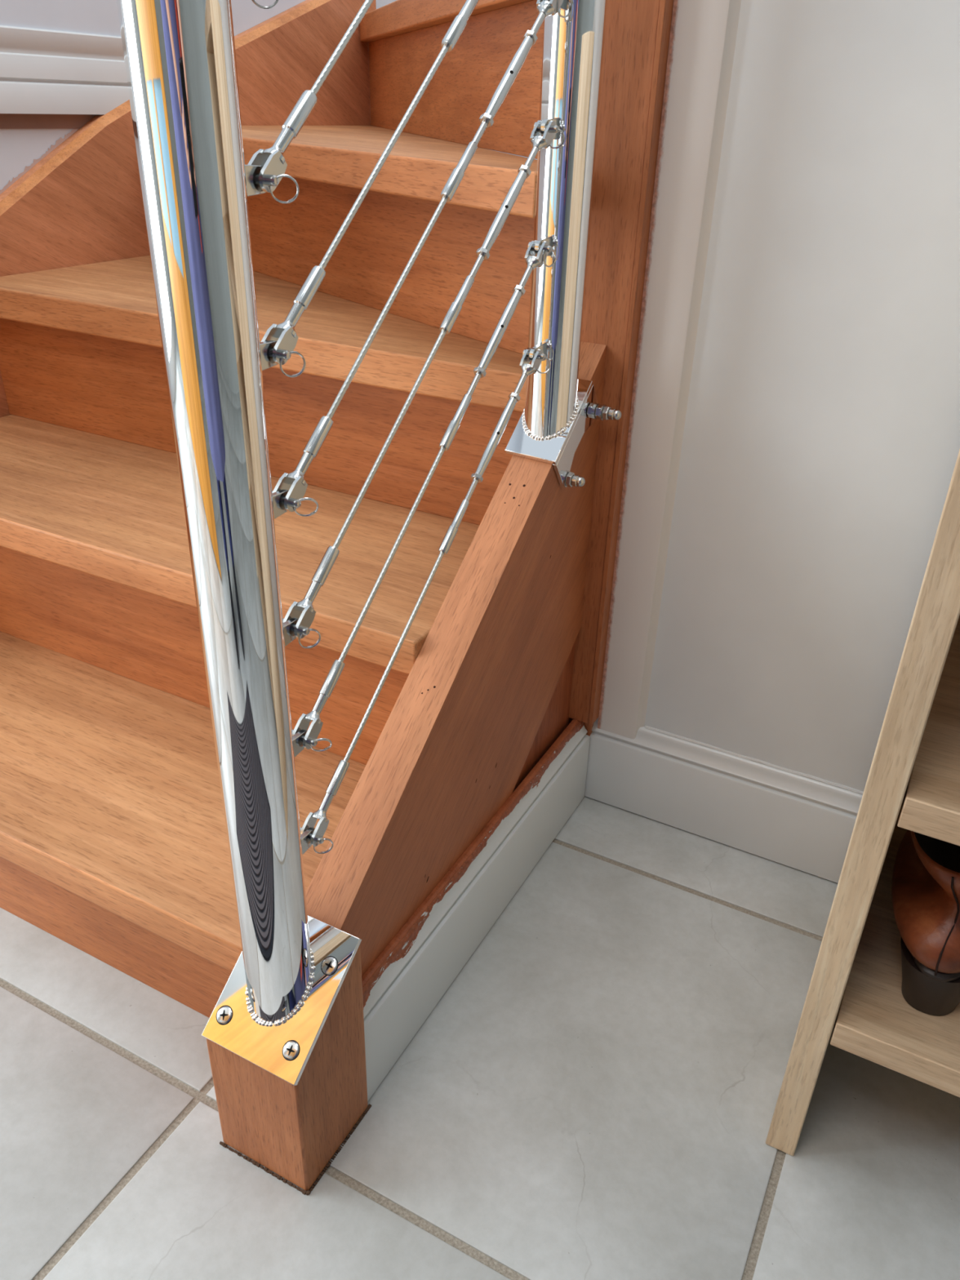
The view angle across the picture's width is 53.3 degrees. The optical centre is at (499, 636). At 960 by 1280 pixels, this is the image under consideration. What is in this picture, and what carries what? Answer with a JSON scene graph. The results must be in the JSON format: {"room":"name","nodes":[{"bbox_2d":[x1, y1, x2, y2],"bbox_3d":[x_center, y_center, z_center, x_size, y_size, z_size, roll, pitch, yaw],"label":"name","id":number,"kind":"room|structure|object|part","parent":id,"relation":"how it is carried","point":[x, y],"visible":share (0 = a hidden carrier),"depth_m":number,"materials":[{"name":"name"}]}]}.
{"room":"entrance hallway","nodes":[
{"label":"entrance hallway","id":0,"kind":"room"},
{"bbox_2d":[0,0,537,190],"bbox_3d":[-0.290,-1.522,1.754,0.072,2.500,2.950,16,32,23],"label":"wall","id":1,"kind":"structure","parent":0,"point":[19,148],"depth_m":1.36,"materials":[{"name":"paint"}]},
{"bbox_2d":[0,128,79,194],"bbox_3d":[-0.695,-0.597,1.335,0.001,0.247,0.410,16,32,23],"label":"trim","id":2,"kind":"structure","parent":1,"relation":"attached to","point":[60,140],"depth_m":1.37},
{"bbox_2d":[0,113,97,128],"bbox_3d":[-0.773,-0.616,1.143,0.002,0.019,0.790,16,32,23],"label":"trim","id":3,"kind":"structure","parent":1,"relation":"attached to","point":[7,121],"depth_m":1.36,"materials":[{"name":"wood"}]},
{"bbox_2d":[0,25,129,114],"bbox_3d":[-0.701,-0.726,1.220,0.016,0.103,1.070,16,32,23],"label":"baseboard","id":4,"kind":"structure","parent":1,"relation":"attached to","point":[42,71],"depth_m":1.35,"materials":[{"name":"paint"}]},
{"bbox_2d":[0,795,959,1279],"bbox_3d":[-0.609,0.880,0.026,4.800,0.030,3.240,16,32,23],"label":"floor","id":5,"kind":"structure","parent":0,"point":[593,1093],"depth_m":0.85,"materials":[{"name":"tile"}]},
{"bbox_2d":[0,0,673,1195],"bbox_3d":[-0.008,-1.190,1.285,0.958,2.400,2.301,16,32,23],"label":"staircase","id":6,"kind":"structure","parent":5,"relation":"on","point":[114,846],"depth_m":1.04,"materials":[{"name":"brown wood"}]},
{"bbox_2d":[116,0,361,1085],"bbox_3d":[-0.150,-0.152,0.517,0.091,1.046,0.104,16,32,23],"label":"post","id":7,"kind":"object","parent":6,"relation":"attached to","point":[272,1011],"visible":1,"depth_m":0.53,"materials":[{"name":"silver metal"}]},
{"bbox_2d":[251,0,278,8],"bbox_3d":[-0.033,-0.525,0.538,0.026,0.318,0.373,16,32,23],"label":"cable","id":8,"kind":"object","parent":7,"relation":"attached to","point":[253,1],"visible":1,"depth_m":0.47,"materials":[{"name":"silver metal"}]},
{"bbox_3d":[-0.170,0.275,0.750,0.091,0.073,0.092,16,32,23],"label":"plate","id":9,"kind":"part","parent":7,"relation":"part of","materials":[{"name":"silver metal"}]},
{"bbox_2d":[247,0,373,203],"bbox_3d":[-0.036,-0.446,0.581,0.028,0.314,0.372,16,32,23],"label":"cable","id":10,"kind":"object","parent":7,"relation":"attached to","point":[273,160],"visible":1,"depth_m":0.52,"materials":[{"name":"silver metal"}]},
{"bbox_2d":[261,0,479,377],"bbox_3d":[-0.040,-0.367,0.628,0.026,0.316,0.376,16,32,23],"label":"cable","id":11,"kind":"object","parent":7,"relation":"attached to","point":[285,335],"visible":0.99,"depth_m":0.58,"materials":[{"name":"silver metal"}]},
{"bbox_2d":[271,0,572,516],"bbox_3d":[-0.042,-0.287,0.670,0.029,0.314,0.374,16,32,23],"label":"cable","id":12,"kind":"object","parent":7,"relation":"attached to","point":[294,482],"visible":0.99,"depth_m":0.66,"materials":[{"name":"silver metal"}]},
{"bbox_2d":[282,120,564,648],"bbox_3d":[-0.046,-0.206,0.715,0.027,0.317,0.372,16,32,23],"label":"cable","id":13,"kind":"object","parent":7,"relation":"attached to","point":[303,610],"visible":1,"depth_m":0.71,"materials":[{"name":"silver metal"}]},
{"bbox_2d":[292,240,555,751],"bbox_3d":[-0.049,-0.128,0.760,0.028,0.314,0.375,16,32,23],"label":"cable","id":14,"kind":"object","parent":7,"relation":"attached to","point":[310,740],"visible":1,"depth_m":0.76,"materials":[{"name":"silver metal"}]},
{"bbox_2d":[300,347,551,853],"bbox_3d":[-0.054,-0.047,0.804,0.026,0.318,0.372,16,32,23],"label":"cable","id":15,"kind":"object","parent":7,"relation":"attached to","point":[317,838],"visible":1,"depth_m":0.81,"materials":[{"name":"silver metal"}]},
{"bbox_3d":[-0.173,0.336,0.787,0.090,0.209,0.089,16,32,23],"label":"newel post","id":16,"kind":"part","parent":6,"relation":"part of","materials":[{"name":"brown wood"}]},
{"bbox_3d":[-0.017,0.207,0.997,0.008,0.005,0.488,16,32,23],"label":"bead moulding","id":17,"kind":"part","parent":6,"relation":"part of","materials":[{"name":"brown wood"}]},
{"bbox_2d":[362,720,590,1101],"bbox_3d":[-0.010,0.259,1.026,0.018,0.121,0.499,16,32,23],"label":"baseboard","id":18,"kind":"structure","parent":6,"relation":"attached to","point":[406,988],"depth_m":0.97,"materials":[{"name":"paint"}]},
{"bbox_3d":[-0.033,0.174,0.996,0.025,0.300,0.480,16,32,23],"label":"apron panel","id":19,"kind":"part","parent":6,"relation":"part of","materials":[{"name":"brown wood"}]},
{"bbox_2d":[504,0,621,487],"bbox_3d":[0.081,-0.618,0.715,0.083,1.049,0.114,16,32,23],"label":"post","id":20,"kind":"object","parent":6,"relation":"attached to","point":[560,406],"visible":0.98,"depth_m":0.84,"materials":[{"name":"silver metal"}]},
{"bbox_3d":[0.049,-0.215,0.941,0.056,0.065,0.081,16,32,23],"label":"bracket plate","id":21,"kind":"part","parent":20,"relation":"part of","materials":[{"name":"silver metal"}]},
{"bbox_2d":[563,470,569,487],"bbox_3d":[0.067,-0.156,0.947,0.001,0.016,0.016,16,32,23],"label":"washer","id":22,"kind":"object","parent":20,"relation":"in","point":[566,473],"depth_m":0.94,"materials":[{"name":"silver metal"}]},
{"bbox_2d":[592,403,599,419],"bbox_3d":[0.099,-0.229,0.972,0.001,0.016,0.016,16,32,23],"label":"washer","id":23,"kind":"object","parent":20,"relation":"in","point":[595,406],"depth_m":0.97,"materials":[{"name":"silver metal"}]},
{"bbox_2d":[600,404,606,420],"bbox_3d":[0.106,-0.227,0.969,0.001,0.016,0.016,16,32,23],"label":"washer","id":24,"kind":"object","parent":20,"relation":"in","point":[602,407],"depth_m":0.96,"materials":[{"name":"silver metal"}]},
{"bbox_3d":[0.135,-0.861,0.705,0.090,2.400,0.092,16,32,23],"label":"newel post","id":25,"kind":"part","parent":6,"relation":"part of","materials":[{"name":"brown wood"}]},
{"bbox_2d":[765,449,959,1155],"bbox_3d":[0.686,0.096,0.615,0.800,0.860,0.359,16,32,23],"label":"shelf unit","id":26,"kind":"object","parent":5,"relation":"on","point":[913,784],"visible":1,"depth_m":0.71,"materials":[{"name":"brown wood"}]},
{"bbox_3d":[0.675,0.333,0.744,0.748,0.025,0.351,16,32,23],"label":"shelf","id":27,"kind":"part","parent":26,"relation":"part of","materials":[{"name":"brown wood"}]},
{"bbox_2d":[891,830,959,1016],"bbox_3d":[0.393,0.190,0.806,0.103,0.142,0.255,24,36,33],"label":"shoe","id":28,"kind":"object","parent":26,"relation":"on","point":[926,882],"visible":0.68,"depth_m":0.73,"materials":[{"name":"brown leather"}]},
{"bbox_3d":[0.683,0.139,0.635,0.748,0.025,0.351,16,32,23],"label":"shelf","id":29,"kind":"part","parent":26,"relation":"part of","materials":[{"name":"brown wood"}]},
{"bbox_2d":[644,0,959,791],"bbox_3d":[1.256,-0.605,0.228,2.398,2.500,0.100,16,32,23],"label":"wall","id":30,"kind":"structure","parent":0,"point":[820,446],"depth_m":0.92,"materials":[{"name":"paint"}]},
{"bbox_2d":[597,0,741,738],"bbox_3d":[0.195,-0.921,0.613,0.058,2.400,0.012,16,32,23],"label":"trim","id":31,"kind":"structure","parent":30,"relation":"attached to","point":[704,33],"depth_m":0.95,"materials":[{"name":"paint"}]},
{"bbox_2d":[584,717,863,883],"bbox_3d":[1.183,0.456,0.762,2.404,0.121,0.018,16,32,23],"label":"baseboard","id":32,"kind":"structure","parent":30,"relation":"attached to","point":[801,823],"depth_m":1.15,"materials":[{"name":"paint"}]}
]}

